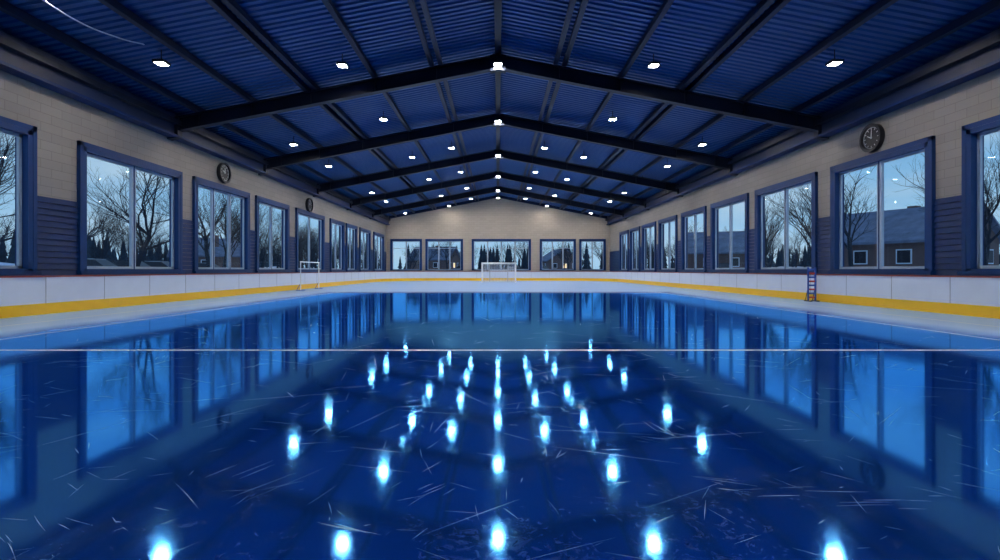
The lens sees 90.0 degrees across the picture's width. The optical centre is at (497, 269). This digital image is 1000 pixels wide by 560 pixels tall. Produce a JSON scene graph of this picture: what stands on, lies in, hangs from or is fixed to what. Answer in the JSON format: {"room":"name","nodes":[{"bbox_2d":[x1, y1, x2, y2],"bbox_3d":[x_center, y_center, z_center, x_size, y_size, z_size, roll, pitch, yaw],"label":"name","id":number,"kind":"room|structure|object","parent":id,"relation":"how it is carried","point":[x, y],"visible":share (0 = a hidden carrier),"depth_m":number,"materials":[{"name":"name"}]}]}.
{"room":"ice rink","nodes":[
{"label":"ice rink","id":0,"kind":"room"},
{"bbox_2d":[0,70,385,275],"bbox_3d":[-15.200,-2.755,29.500,0.400,9.150,75.800,0,0,0],"label":"wall","id":1,"kind":"structure","parent":0,"point":[61,121],"depth_m":19.46,"materials":[{"name":"brick"}]},
{"bbox_2d":[0,116,41,274],"bbox_3d":[-15.040,-2.225,13.100,0.520,4.770,6.200,0,0,0],"label":"window","id":2,"kind":"structure","parent":1,"relation":"in","point":[25,135],"depth_m":15.84,"materials":[{"name":"blue wood"}]},
{"bbox_2d":[76,141,184,274],"bbox_3d":[-15.040,-2.225,20.690,0.520,4.770,5.895,0,0,0],"label":"window","id":3,"kind":"structure","parent":1,"relation":"in","point":[84,149],"depth_m":20.58,"materials":[{"name":"blue wood"}]},
{"bbox_2d":[13,196,385,275],"bbox_3d":[-14.965,-1.000,29.500,0.070,2.840,75.000,0,0,0],"label":"cladding","id":4,"kind":"object","parent":1,"relation":"attached to","point":[46,263],"visible":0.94,"depth_m":17.34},
{"bbox_2d":[192,176,251,272],"bbox_3d":[-15.040,-2.225,27.276,0.520,4.770,5.609,0,0,0],"label":"window","id":5,"kind":"structure","parent":1,"relation":"in","point":[197,182],"depth_m":27.11,"materials":[{"name":"blue wood"}]},
{"bbox_2d":[217,162,231,182],"bbox_3d":[-14.890,-5.272,27.174,0.220,1.120,1.120,0,0,0],"label":"wall clock","id":6,"kind":"object","parent":1,"relation":"attached to","point":[224,174],"visible":1,"depth_m":27.07,"materials":[{"name":"black plastic"}]},
{"bbox_2d":[255,195,290,272],"bbox_3d":[-15.040,-2.225,33.268,0.520,4.770,4.953,0,0,0],"label":"window","id":7,"kind":"structure","parent":1,"relation":"in","point":[285,208],"depth_m":33.24,"materials":[{"name":"blue wood"}]},
{"bbox_2d":[305,198,312,211],"bbox_3d":[-14.890,-5.132,39.474,0.220,1.120,1.120,0,0,0],"label":"wall clock","id":8,"kind":"object","parent":1,"relation":"attached to","point":[309,202],"visible":0.99,"depth_m":39.41,"materials":[{"name":"black plastic"}]},
{"bbox_2d":[295,208,325,271],"bbox_3d":[-15.040,-2.225,39.993,0.520,4.770,6.128,0,0,0],"label":"window","id":9,"kind":"structure","parent":1,"relation":"in","point":[298,211],"depth_m":40.11,"materials":[{"name":"blue wood"}]},
{"bbox_2d":[329,218,345,271],"bbox_3d":[-15.040,-2.225,46.515,0.520,4.770,4.144,0,0,0],"label":"window","id":10,"kind":"structure","parent":1,"relation":"in","point":[334,222],"depth_m":47.23,"materials":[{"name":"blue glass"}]},
{"bbox_2d":[346,223,358,271],"bbox_3d":[-15.040,-2.225,51.080,0.520,4.770,3.875,0,0,0],"label":"window","id":11,"kind":"structure","parent":1,"relation":"in","point":[350,227],"depth_m":51.82,"materials":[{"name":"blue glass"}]},
{"bbox_2d":[359,227,371,270],"bbox_3d":[-15.040,-2.225,56.259,0.520,4.770,4.614,0,0,0],"label":"window","id":12,"kind":"structure","parent":1,"relation":"in","point":[368,232],"depth_m":57.45,"materials":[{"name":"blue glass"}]},
{"bbox_2d":[373,232,384,270],"bbox_3d":[-15.040,-2.225,62.729,0.520,4.770,5.376,0,0,0],"label":"window","id":13,"kind":"structure","parent":1,"relation":"in","point":[381,236],"depth_m":64.28,"materials":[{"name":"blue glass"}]},
{"bbox_2d":[0,28,999,224],"bbox_3d":[0.000,-6.550,29.500,29.960,1.060,75.000,0,0,0],"label":"trim","id":14,"kind":"structure","parent":1,"relation":"attached to","point":[980,56],"depth_m":19.64,"materials":[{"name":"metal"}]},
{"bbox_2d":[386,198,609,270],"bbox_3d":[0.000,-4.115,67.200,30.000,11.870,0.400,0,0,0],"label":"wall","id":15,"kind":"structure","parent":0,"point":[496,218],"depth_m":67.01,"materials":[{"name":"brick"}]},
{"bbox_2d":[390,239,421,269],"bbox_3d":[-12.300,-2.045,67.090,4.240,4.210,0.420,0,0,0],"label":"window","id":16,"kind":"structure","parent":15,"relation":"in","point":[391,240],"depth_m":66.89,"materials":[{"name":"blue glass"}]},
{"bbox_2d":[425,239,462,269],"bbox_3d":[-7.200,-2.045,67.090,5.040,4.210,0.420,0,0,0],"label":"window","id":17,"kind":"structure","parent":15,"relation":"in","point":[426,240],"depth_m":67.07,"materials":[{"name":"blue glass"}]},
{"bbox_2d":[472,239,530,269],"bbox_3d":[0.450,-2.045,67.090,7.940,4.210,0.420,0,0,0],"label":"window","id":18,"kind":"structure","parent":15,"relation":"in","point":[473,240],"depth_m":67.07,"materials":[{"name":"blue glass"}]},
{"bbox_2d":[540,239,575,269],"bbox_3d":[8.000,-2.045,67.090,4.840,4.210,0.420,0,0,0],"label":"window","id":19,"kind":"structure","parent":15,"relation":"in","point":[541,240],"depth_m":67.07,"materials":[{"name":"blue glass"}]},
{"bbox_2d":[579,239,605,269],"bbox_3d":[12.650,-2.045,67.090,3.540,4.210,0.420,0,0,0],"label":"window","id":20,"kind":"structure","parent":15,"relation":"in","point":[580,240],"depth_m":66.89,"materials":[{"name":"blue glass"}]},
{"bbox_2d":[167,54,828,140],"bbox_3d":[0.000,-7.864,22.800,29.960,3.871,0.360,0,0,0],"label":"roof beam","id":21,"kind":"structure","parent":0,"point":[480,65],"depth_m":22.77,"materials":[{"name":"metal"}]},
{"bbox_2d":[258,114,737,175],"bbox_3d":[0.000,-7.864,31.400,29.960,3.871,0.360,0,0,0],"label":"roof beam","id":22,"kind":"structure","parent":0,"point":[488,120],"depth_m":31.37,"materials":[{"name":"metal"}]},
{"bbox_2d":[313,149,682,196],"bbox_3d":[0.000,-7.864,40.600,29.960,3.871,0.360,0,0,0],"label":"roof beam","id":23,"kind":"structure","parent":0,"point":[504,154],"depth_m":40.57,"materials":[{"name":"metal"}]},
{"bbox_2d":[346,171,649,209],"bbox_3d":[0.000,-7.864,49.600,29.960,3.871,0.360,0,0,0],"label":"roof beam","id":24,"kind":"structure","parent":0,"point":[492,175],"depth_m":49.56,"materials":[{"name":"metal"}]},
{"bbox_2d":[369,186,626,218],"bbox_3d":[0.000,-7.864,58.400,29.960,3.871,0.360,0,0,0],"label":"roof beam","id":25,"kind":"structure","parent":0,"point":[492,189],"depth_m":58.37,"materials":[{"name":"metal"}]},
{"bbox_2d":[389,195,606,218],"bbox_3d":[0.000,-8.431,66.925,29.200,3.197,0.150,0,0,0],"label":"roof beam","id":26,"kind":"structure","parent":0,"point":[491,197],"depth_m":66.84,"materials":[{"name":"metal"}]},
{"bbox_2d":[0,281,999,559],"bbox_3d":[0.000,1.620,29.500,30.800,0.400,75.800,0,0,0],"label":"floor","id":27,"kind":"structure","parent":0,"point":[888,467],"depth_m":4.57,"materials":[{"name":"ice"}]},
{"bbox_2d":[296,261,322,290],"bbox_3d":[-13.600,0.413,36.200,0.600,2.014,3.600,0,0,0],"label":"goal frame","id":28,"kind":"object","parent":27,"relation":"on","point":[300,261],"visible":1,"depth_m":35.72,"materials":[{"name":"white paint"}]},
{"bbox_2d":[481,262,515,281],"bbox_3d":[0.100,0.275,58.477,4.037,2.290,1.134,0,0,0],"label":"goal","id":29,"kind":"object","parent":27,"relation":"on","point":[482,263],"visible":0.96,"depth_m":58.66,"materials":[{"name":"white paint"}]},
{"bbox_2d":[0,271,999,318],"bbox_3d":[0.000,0.800,29.240,29.360,1.240,74.280,0,0,0],"label":"rink boards","id":30,"kind":"object","parent":27,"relation":"on","point":[976,296],"visible":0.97,"depth_m":21.22,"materials":[{"name":"plastic"}]},
{"bbox_2d":[3,314,999,559],"bbox_3d":[0.168,1.418,9.489,20.291,0.001,14.645,0,0,0],"label":"skate marks","id":31,"kind":"object","parent":27,"relation":"on","point":[364,314],"visible":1,"depth_m":4.08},
{"bbox_2d":[804,267,819,301],"bbox_3d":[14.180,0.645,22.600,0.400,1.550,0.500,0,0,0],"label":"ladder rack","id":32,"kind":"object","parent":27,"relation":"on","point":[808,269],"visible":0.99,"depth_m":22.58,"materials":[{"name":"metal"}]},
{"bbox_2d":[0,0,999,216],"bbox_3d":[0.000,-8.679,29.580,31.600,3.342,76.360,0,0,0],"label":"framing","id":33,"kind":"structure","parent":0,"point":[386,32],"depth_m":20.38,"materials":[{"name":"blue metal"}]},
{"bbox_2d":[42,0,144,44],"bbox_3d":[-11.748,-7.254,13.152,0.347,0.695,7.311,0,0,0],"label":"hanging cable","id":34,"kind":"object","parent":33,"relation":"hanging from","point":[42,0],"visible":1,"depth_m":14.22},
{"bbox_2d":[0,0,999,216],"bbox_3d":[0.000,-8.584,29.500,27.400,2.892,75.000,0,0,0],"label":"roof purlins","id":35,"kind":"structure","parent":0,"point":[991,6],"depth_m":19.55,"materials":[{"name":"metal"}]},
{"bbox_2d":[152,49,170,65],"bbox_3d":[-11.850,-7.504,17.600,0.400,0.510,0.400,0,0,0],"label":"ceiling lamp","id":36,"kind":"object","parent":35,"relation":"hanging from","point":[160,62],"depth_m":17.55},
{"bbox_2d":[336,53,348,67],"bbox_3d":[-6.350,-8.577,20.400,0.400,0.510,0.400,0,0,0],"label":"ceiling lamp","id":37,"kind":"object","parent":35,"relation":"hanging from","point":[340,64],"depth_m":20.37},
{"bbox_2d":[493,60,502,65],"bbox_3d":[0.000,-9.455,22.400,0.400,0.510,0.400,0,0,0],"label":"ceiling lamp","id":38,"kind":"object","parent":35,"relation":"hanging from","point":[496,63],"visible":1,"depth_m":22.30,"materials":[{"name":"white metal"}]},
{"bbox_2d":[647,53,659,67],"bbox_3d":[6.350,-8.577,20.400,0.400,0.510,0.400,0,0,0],"label":"ceiling lamp","id":39,"kind":"object","parent":35,"relation":"hanging from","point":[653,64],"depth_m":20.37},
{"bbox_2d":[825,49,843,65],"bbox_3d":[11.850,-7.504,17.600,0.400,0.510,0.400,0,0,0],"label":"ceiling lamp","id":40,"kind":"object","parent":35,"relation":"hanging from","point":[834,62],"depth_m":17.55,"materials":[{"name":"plastic"}]},
{"bbox_2d":[610,68,999,275],"bbox_3d":[15.200,-2.755,29.500,0.400,9.150,75.800,0,0,0],"label":"wall","id":41,"kind":"structure","parent":0,"point":[942,115],"depth_m":20.92,"materials":[{"name":"brick"}]},
{"bbox_2d":[618,230,628,270],"bbox_3d":[15.040,-2.225,59.348,0.520,4.770,4.153,0,0,0],"label":"window","id":42,"kind":"structure","parent":41,"relation":"in","point":[625,232],"depth_m":60.94,"materials":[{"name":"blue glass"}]},
{"bbox_2d":[629,226,639,271],"bbox_3d":[15.040,-2.225,54.604,0.520,4.770,3.974,0,0,0],"label":"window","id":43,"kind":"structure","parent":41,"relation":"in","point":[635,229],"depth_m":55.32,"materials":[{"name":"blue wood"}]},
{"bbox_2d":[640,221,655,271],"bbox_3d":[15.040,-2.225,49.596,0.520,4.770,4.656,0,0,0],"label":"window","id":44,"kind":"structure","parent":41,"relation":"in","point":[652,224],"depth_m":50.10,"materials":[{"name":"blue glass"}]},
{"bbox_2d":[657,215,677,271],"bbox_3d":[15.040,-2.225,44.098,0.520,4.770,4.797,0,0,0],"label":"window","id":45,"kind":"structure","parent":41,"relation":"in","point":[668,220],"depth_m":44.10,"materials":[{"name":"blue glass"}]},
{"bbox_2d":[679,206,706,271],"bbox_3d":[15.040,-2.225,38.299,0.520,4.770,4.883,0,0,0],"label":"window","id":46,"kind":"structure","parent":41,"relation":"in","point":[697,211],"depth_m":38.28,"materials":[{"name":"blue wood"}]},
{"bbox_2d":[709,193,748,272],"bbox_3d":[15.040,-2.225,32.442,0.520,4.770,5.284,0,0,0],"label":"window","id":47,"kind":"structure","parent":41,"relation":"in","point":[730,202],"depth_m":32.53,"materials":[{"name":"blue wood"}]},
{"bbox_2d":[752,172,817,272],"bbox_3d":[15.040,-2.225,26.215,0.520,4.770,5.661,0,0,0],"label":"window","id":48,"kind":"structure","parent":41,"relation":"in","point":[811,178],"depth_m":26.11,"materials":[{"name":"blue wood"}]},
{"bbox_2d":[610,195,982,275],"bbox_3d":[14.965,-1.000,29.500,0.070,2.840,75.000,0,0,0],"label":"cladding","id":49,"kind":"object","parent":41,"relation":"attached to","point":[951,263],"visible":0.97,"depth_m":17.00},
{"bbox_2d":[859,123,884,151],"bbox_3d":[14.890,-5.252,19.894,0.220,1.120,1.120,0,0,0],"label":"wall clock","id":50,"kind":"object","parent":41,"relation":"attached to","point":[872,137],"visible":1,"depth_m":19.84,"materials":[{"name":"black plastic"}]},
{"bbox_2d":[827,136,935,274],"bbox_3d":[15.040,-2.225,19.768,0.520,4.770,5.374,0,0,0],"label":"window","id":51,"kind":"structure","parent":41,"relation":"in","point":[927,145],"depth_m":19.66,"materials":[{"name":"blue wood"}]},
{"bbox_2d":[957,115,999,274],"bbox_3d":[15.040,-2.225,13.050,0.520,4.770,6.100,0,0,0],"label":"window","id":52,"kind":"structure","parent":41,"relation":"in","point":[973,134],"depth_m":15.74,"materials":[{"name":"blue wood"}]},
{"label":"outside","id":53,"kind":"structure","parent":0,"visible":0},
{"bbox_2d":[0,262,999,267],"bbox_3d":[0.000,0.446,120.000,440.000,2.749,360.000,0,0,0],"label":"snowy ground","id":54,"kind":"structure","parent":53,"point":[1,263],"depth_m":44.34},
{"bbox_2d":[0,232,13,260],"bbox_3d":[-81.108,-2.831,81.037,6.984,7.250,5.933,0,0,12],"label":"bare tree","id":55,"kind":"object","parent":54,"relation":"on","point":[4,253],"visible":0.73,"depth_m":81.68,"materials":[{"name":"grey plant"}]},
{"bbox_2d":[0,133,14,192],"bbox_3d":[-26.395,-4.676,25.146,7.027,10.951,6.044,0,0,12],"label":"bare tree","id":56,"kind":"object","parent":54,"relation":"on","point":[7,149],"visible":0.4,"depth_m":26.05,"materials":[{"name":"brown plant"}]},
{"bbox_2d":[0,138,14,241],"bbox_3d":[-27.733,-3.761,27.702,5.674,9.138,8.290,0,0,15],"label":"bare tree","id":57,"kind":"object","parent":54,"relation":"on","point":[12,150],"visible":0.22,"depth_m":27.53,"materials":[{"name":"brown plant"}]},
{"bbox_2d":[0,211,14,243],"bbox_3d":[-65.792,-3.724,64.927,9.648,9.100,5.927,0,0,-40],"label":"bare tree","id":58,"kind":"object","parent":54,"relation":"on","point":[10,221],"visible":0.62,"depth_m":65.51,"materials":[{"name":"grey plant"}]},
{"bbox_2d":[87,259,121,266],"bbox_3d":[-29.000,-0.071,36.000,4.540,1.479,1.820,0,0,-9],"label":"parked car","id":59,"kind":"object","parent":54,"relation":"on","point":[90,262],"visible":0.04,"depth_m":35.42,"materials":[{"name":"silver paint"}]},
{"bbox_2d":[87,201,123,239],"bbox_3d":[-48.788,-4.026,58.470,6.335,9.727,10.313,0,0,36],"label":"bare tree","id":60,"kind":"object","parent":54,"relation":"on","point":[97,214],"visible":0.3,"depth_m":59.28,"materials":[{"name":"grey plant"}]},
{"bbox_2d":[87,224,125,258],"bbox_3d":[-79.547,-4.191,100.126,8.237,10.067,9.697,0,0,2],"label":"bare tree","id":61,"kind":"object","parent":54,"relation":"on","point":[98,249],"visible":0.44,"depth_m":100.03,"materials":[{"name":"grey plant"}]},
{"bbox_2d":[88,197,128,258],"bbox_3d":[-49.141,-4.342,63.000,6.587,10.266,5.666,0,0,24],"label":"bare tree","id":62,"kind":"object","parent":54,"relation":"on","point":[112,233],"visible":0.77,"depth_m":62.76,"materials":[{"name":"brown plant"}]},
{"bbox_2d":[96,227,136,259],"bbox_3d":[-70.031,-4.123,93.089,7.764,9.906,6.484,0,0,-23],"label":"bare tree","id":63,"kind":"object","parent":54,"relation":"on","point":[118,244],"visible":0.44,"depth_m":92.32,"materials":[{"name":"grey plant"}]},
{"bbox_2d":[108,226,143,259],"bbox_3d":[-67.917,-4.099,91.448,5.911,9.768,6.415,0,0,37],"label":"bare tree","id":64,"kind":"object","parent":54,"relation":"on","point":[123,237],"visible":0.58,"depth_m":91.41,"materials":[{"name":"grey plant"}]},
{"bbox_2d":[110,260,150,266],"bbox_3d":[-30.000,-0.071,41.000,4.540,1.479,1.820,0,0,-9],"label":"parked car","id":65,"kind":"object","parent":54,"relation":"on","point":[124,263],"visible":0.04,"depth_m":40.22,"materials":[{"name":"paint"}]},
{"bbox_2d":[96,197,168,260],"bbox_3d":[-46.424,-4.512,63.885,9.488,10.675,6.810,0,0,-17],"label":"bare tree","id":66,"kind":"object","parent":54,"relation":"on","point":[159,217],"visible":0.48,"depth_m":64.41,"materials":[{"name":"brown plant"}]},
{"bbox_2d":[120,227,158,261],"bbox_3d":[-67.182,-3.862,94.241,7.681,9.387,9.042,0,0,-44],"label":"bare tree","id":67,"kind":"object","parent":54,"relation":"on","point":[148,227],"visible":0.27,"depth_m":93.69,"materials":[{"name":"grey plant"}]},
{"bbox_2d":[87,164,221,266],"bbox_3d":[-22.473,-4.013,32.593,8.761,9.657,5.996,0,0,-44],"label":"bare tree","id":68,"kind":"object","parent":54,"relation":"on","point":[144,248],"visible":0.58,"depth_m":32.13,"materials":[{"name":"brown plant"}]},
{"bbox_2d":[141,224,167,260],"bbox_3d":[-74.811,-5.022,108.928,7.657,11.660,7.056,0,0,30],"label":"bare tree","id":69,"kind":"object","parent":54,"relation":"on","point":[156,234],"visible":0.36,"depth_m":108.99,"materials":[{"name":"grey plant"}]},
{"bbox_2d":[143,232,168,260],"bbox_3d":[-64.234,-3.344,94.757,7.508,8.279,5.387,0,0,1],"label":"bare tree","id":70,"kind":"object","parent":54,"relation":"on","point":[165,251],"visible":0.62,"depth_m":94.47,"materials":[{"name":"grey plant"}]},
{"bbox_2d":[144,261,168,266],"bbox_3d":[-31.000,-0.071,46.000,4.540,1.479,1.820,0,0,-9],"label":"parked car","id":71,"kind":"object","parent":54,"relation":"on","point":[150,263],"visible":0.05,"depth_m":45.26,"materials":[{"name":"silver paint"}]},
{"bbox_2d":[136,177,239,266],"bbox_3d":[-25.420,-4.192,41.708,8.902,10.016,6.390,0,0,-20],"label":"bare tree","id":72,"kind":"object","parent":54,"relation":"on","point":[206,249],"visible":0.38,"depth_m":42.21,"materials":[{"name":"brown plant"}]},
{"bbox_2d":[167,235,239,267],"bbox_3d":[-46.772,-2.435,81.135,10.080,6.210,9.180,0,0,-44],"label":"house","id":73,"kind":"structure","parent":54,"relation":"on","point":[219,250],"depth_m":79.61,"materials":[{"name":"grey"}]},
{"bbox_2d":[198,263,218,266],"bbox_3d":[-33.000,-0.071,57.000,4.540,1.479,1.820,0,0,-9],"label":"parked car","id":74,"kind":"object","parent":54,"relation":"on","point":[199,264],"visible":0.02,"depth_m":56.22,"materials":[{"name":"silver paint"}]},
{"bbox_2d":[198,189,265,266],"bbox_3d":[-27.411,-4.503,51.000,5.849,10.597,6.800,0,0,28],"label":"bare tree","id":75,"kind":"object","parent":54,"relation":"on","point":[234,212],"visible":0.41,"depth_m":50.90,"materials":[{"name":"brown plant"}]},
{"bbox_2d":[217,199,260,256],"bbox_3d":[-27.880,-3.278,52.598,5.189,8.087,4.463,0,0,27],"label":"bare tree","id":76,"kind":"object","parent":54,"relation":"on","point":[238,234],"visible":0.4,"depth_m":52.43,"materials":[{"name":"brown plant"}]},
{"bbox_2d":[206,202,279,247],"bbox_3d":[-30.450,-3.960,58.910,8.476,9.537,6.084,0,0,-1],"label":"bare tree","id":77,"kind":"object","parent":54,"relation":"on","point":[262,216],"visible":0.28,"depth_m":58.89,"materials":[{"name":"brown plant"}]},
{"bbox_2d":[226,213,268,249],"bbox_3d":[-31.194,-4.076,63.010,5.366,9.722,6.238,0,0,-15],"label":"bare tree","id":78,"kind":"object","parent":54,"relation":"on","point":[260,213],"visible":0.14,"depth_m":64.22,"materials":[{"name":"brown plant"}]},
{"bbox_2d":[266,240,280,267],"bbox_3d":[-41.361,-2.940,93.302,4.844,7.445,6.752,0,0,-41],"label":"bare tree","id":79,"kind":"object","parent":54,"relation":"on","point":[279,240],"visible":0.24,"depth_m":93.41,"materials":[{"name":"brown plant"}]},
{"bbox_2d":[259,223,298,267],"bbox_3d":[-32.403,-3.365,73.519,7.549,8.322,5.167,0,0,0],"label":"bare tree","id":80,"kind":"object","parent":54,"relation":"on","point":[275,255],"visible":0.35,"depth_m":73.86,"materials":[{"name":"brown plant"}]},
{"bbox_2d":[259,208,302,267],"bbox_3d":[-31.269,-4.418,69.085,9.315,10.480,6.686,0,0,-26],"label":"bare tree","id":81,"kind":"object","parent":54,"relation":"on","point":[277,238],"visible":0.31,"depth_m":68.18,"materials":[{"name":"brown plant"}]},
{"bbox_2d":[260,210,316,256],"bbox_3d":[-30.644,-4.358,71.524,6.438,10.369,9.407,0,0,41],"label":"bare tree","id":82,"kind":"object","parent":54,"relation":"on","point":[300,239],"visible":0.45,"depth_m":71.96,"materials":[{"name":"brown plant"}]},
{"bbox_2d":[278,216,314,251],"bbox_3d":[-31.047,-4.244,77.445,6.091,10.065,6.610,0,0,-32],"label":"bare tree","id":83,"kind":"object","parent":54,"relation":"on","point":[298,216],"visible":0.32,"depth_m":77.77,"materials":[{"name":"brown plant"}]},
{"bbox_2d":[298,229,317,267],"bbox_3d":[-32.921,-3.239,83.950,6.895,8.051,6.571,0,0,26],"label":"bare tree","id":84,"kind":"object","parent":54,"relation":"on","point":[304,249],"visible":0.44,"depth_m":83.76,"materials":[{"name":"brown plant"}]},
{"bbox_2d":[298,218,317,267],"bbox_3d":[-34.774,-4.407,90.951,8.956,10.458,8.535,0,0,-2],"label":"bare tree","id":85,"kind":"object","parent":54,"relation":"on","point":[311,253],"visible":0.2,"depth_m":91.14,"materials":[{"name":"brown plant"}]},
{"bbox_2d":[300,231,317,267],"bbox_3d":[-36.817,-3.732,101.221,5.956,9.098,7.132,0,0,37],"label":"bare tree","id":86,"kind":"object","parent":54,"relation":"on","point":[316,255],"visible":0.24,"depth_m":101.60,"materials":[{"name":"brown plant"}]},
{"bbox_2d":[298,224,338,253],"bbox_3d":[-31.053,-3.633,86.717,7.292,8.912,8.584,0,0,44],"label":"bare tree","id":87,"kind":"object","parent":54,"relation":"on","point":[314,248],"visible":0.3,"depth_m":86.31,"materials":[{"name":"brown plant"}]},
{"bbox_2d":[404,245,418,268],"bbox_3d":[-15.009,-1.938,86.103,4.383,5.371,4.600,0,0,8],"label":"bare tree","id":88,"kind":"object","parent":54,"relation":"on","point":[409,257],"visible":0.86,"depth_m":86.42,"materials":[{"name":"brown plant"}]},
{"bbox_2d":[405,246,418,268],"bbox_3d":[-16.438,-2.333,101.183,4.029,6.193,5.616,0,0,20],"label":"bare tree","id":89,"kind":"object","parent":54,"relation":"on","point":[415,246],"visible":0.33,"depth_m":100.91,"materials":[{"name":"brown plant"}]},
{"bbox_2d":[416,243,437,261],"bbox_3d":[-12.818,-2.351,91.847,5.119,6.256,6.026,0,0,28],"label":"bare tree","id":90,"kind":"object","parent":54,"relation":"on","point":[433,243],"visible":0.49,"depth_m":91.86,"materials":[{"name":"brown plant"}]},
{"bbox_2d":[407,246,459,268],"bbox_3d":[-15.818,-2.780,126.337,11.200,6.900,10.200,0,0,16],"label":"house","id":91,"kind":"structure","parent":54,"relation":"on","point":[433,263],"depth_m":122.91,"materials":[{"name":"grey"}]},
{"bbox_2d":[435,242,456,268],"bbox_3d":[-9.289,-2.715,91.479,5.736,7.010,6.753,0,0,-38],"label":"bare tree","id":92,"kind":"object","parent":54,"relation":"on","point":[446,256],"visible":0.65,"depth_m":91.50,"materials":[{"name":"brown plant"}]},
{"bbox_2d":[485,242,506,268],"bbox_3d":[-0.110,-2.237,88.746,3.901,5.995,5.437,0,0,13],"label":"bare tree","id":93,"kind":"object","parent":54,"relation":"on","point":[496,258],"visible":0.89,"depth_m":88.38,"materials":[{"name":"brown plant"}]},
{"bbox_2d":[0,230,999,268],"bbox_3d":[0.181,-4.315,120.329,226.926,9.570,201.720,0,0,0],"label":"treeline","id":94,"kind":"object","parent":54,"relation":"on","point":[11,257],"visible":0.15,"depth_m":153.85,"materials":[{"name":"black plant"}]},
{"bbox_2d":[495,242,513,267],"bbox_3d":[2.022,-2.588,102.074,4.408,6.733,5.278,0,0,35],"label":"bare tree","id":95,"kind":"object","parent":54,"relation":"on","point":[506,258],"visible":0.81,"depth_m":102.32,"materials":[{"name":"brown plant"}]},
{"bbox_2d":[508,242,527,268],"bbox_3d":[4.212,-3.138,94.950,4.720,7.801,5.123,0,0,11],"label":"bare tree","id":96,"kind":"object","parent":54,"relation":"on","point":[518,246],"visible":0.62,"depth_m":94.50,"materials":[{"name":"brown plant"}]},
{"bbox_2d":[553,243,571,268],"bbox_3d":[11.521,-2.361,88.606,3.757,6.208,4.077,0,0,24],"label":"bare tree","id":97,"kind":"object","parent":54,"relation":"on","point":[567,243],"visible":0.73,"depth_m":88.29,"materials":[{"name":"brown plant"}]},
{"bbox_2d":[542,249,583,268],"bbox_3d":[15.106,-2.435,124.410,9.180,6.210,10.080,0,0,-11],"label":"house","id":98,"kind":"structure","parent":54,"relation":"on","point":[547,259],"depth_m":119.95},
{"bbox_2d":[558,242,572,268],"bbox_3d":[14.224,-2.898,101.110,5.998,7.349,6.294,0,0,39],"label":"bare tree","id":99,"kind":"object","parent":54,"relation":"on","point":[570,252],"visible":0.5,"depth_m":100.52,"materials":[{"name":"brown plant"}]},
{"bbox_2d":[589,242,602,268],"bbox_3d":[21.312,-3.196,99.737,6.820,7.964,6.499,0,0,21],"label":"bare tree","id":100,"kind":"object","parent":54,"relation":"on","point":[601,253],"visible":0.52,"depth_m":99.76,"materials":[{"name":"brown plant"}]},
{"bbox_2d":[664,244,674,267],"bbox_3d":[48.063,-3.594,134.990,7.522,8.783,7.168,0,0,-11],"label":"bare tree","id":101,"kind":"object","parent":54,"relation":"on","point":[667,244],"visible":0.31,"depth_m":134.53,"materials":[{"name":"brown plant"}]},
{"bbox_2d":[688,231,744,267],"bbox_3d":[29.806,-2.435,67.631,10.080,6.210,9.180,0,0,21],"label":"house","id":102,"kind":"structure","parent":54,"relation":"on","point":[738,236],"depth_m":64.72,"materials":[{"name":"grey"}]},
{"bbox_2d":[719,263,728,267],"bbox_3d":[27.000,-0.071,60.000,1.820,1.479,4.540,0,0,21],"label":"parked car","id":103,"kind":"object","parent":54,"relation":"on","point":[721,265],"visible":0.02,"depth_m":58.60,"materials":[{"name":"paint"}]},
{"bbox_2d":[767,230,793,266],"bbox_3d":[47.076,-3.447,84.999,5.570,8.509,6.670,0,0,-8],"label":"bare tree","id":104,"kind":"object","parent":54,"relation":"on","point":[770,250],"visible":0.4,"depth_m":84.85,"materials":[{"name":"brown plant"}]},
{"bbox_2d":[765,195,801,267],"bbox_3d":[26.032,-3.661,48.042,4.896,8.871,5.692,0,0,-26],"label":"bare tree","id":105,"kind":"object","parent":54,"relation":"on","point":[770,225],"visible":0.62,"depth_m":47.65,"materials":[{"name":"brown plant"}]},
{"bbox_2d":[773,225,810,266],"bbox_3d":[46.046,-3.247,76.454,7.325,8.078,5.256,0,0,29],"label":"bare tree","id":106,"kind":"object","parent":54,"relation":"on","point":[796,236],"visible":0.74,"depth_m":76.73,"materials":[{"name":"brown plant"}]},
{"bbox_2d":[783,229,810,264],"bbox_3d":[57.378,-4.019,92.525,8.769,9.670,6.292,0,0,25],"label":"bare tree","id":107,"kind":"object","parent":54,"relation":"on","point":[809,241],"visible":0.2,"depth_m":92.33,"materials":[{"name":"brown plant"}]},
{"bbox_2d":[765,184,850,248],"bbox_3d":[23.223,-3.757,37.525,5.818,9.068,5.005,0,0,-32],"label":"bare tree","id":108,"kind":"object","parent":54,"relation":"on","point":[807,228],"visible":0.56,"depth_m":37.62,"materials":[{"name":"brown plant"}]},
{"bbox_2d":[796,168,885,266],"bbox_3d":[27.973,-4.410,40.648,6.677,10.405,5.743,0,0,-36],"label":"bare tree","id":109,"kind":"object","parent":54,"relation":"on","point":[848,246],"visible":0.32,"depth_m":40.18,"materials":[{"name":"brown plant"}]},
{"bbox_2d":[844,206,999,266],"bbox_3d":[38.825,-2.780,47.502,10.200,6.900,11.200,0,0,-26],"label":"house","id":110,"kind":"structure","parent":54,"relation":"on","point":[904,229],"depth_m":45.40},
{"bbox_2d":[891,135,999,264],"bbox_3d":[23.404,-2.904,24.350,4.821,7.402,7.848,0,0,-21],"label":"bare tree","id":111,"kind":"object","parent":54,"relation":"on","point":[989,242],"visible":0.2,"depth_m":23.83,"materials":[{"name":"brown plant"}]},
{"bbox_2d":[916,157,999,258],"bbox_3d":[28.737,-3.278,29.797,4.464,8.088,5.190,0,0,-14],"label":"bare tree","id":112,"kind":"object","parent":54,"relation":"on","point":[987,232],"visible":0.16,"depth_m":29.41,"materials":[{"name":"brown plant"}]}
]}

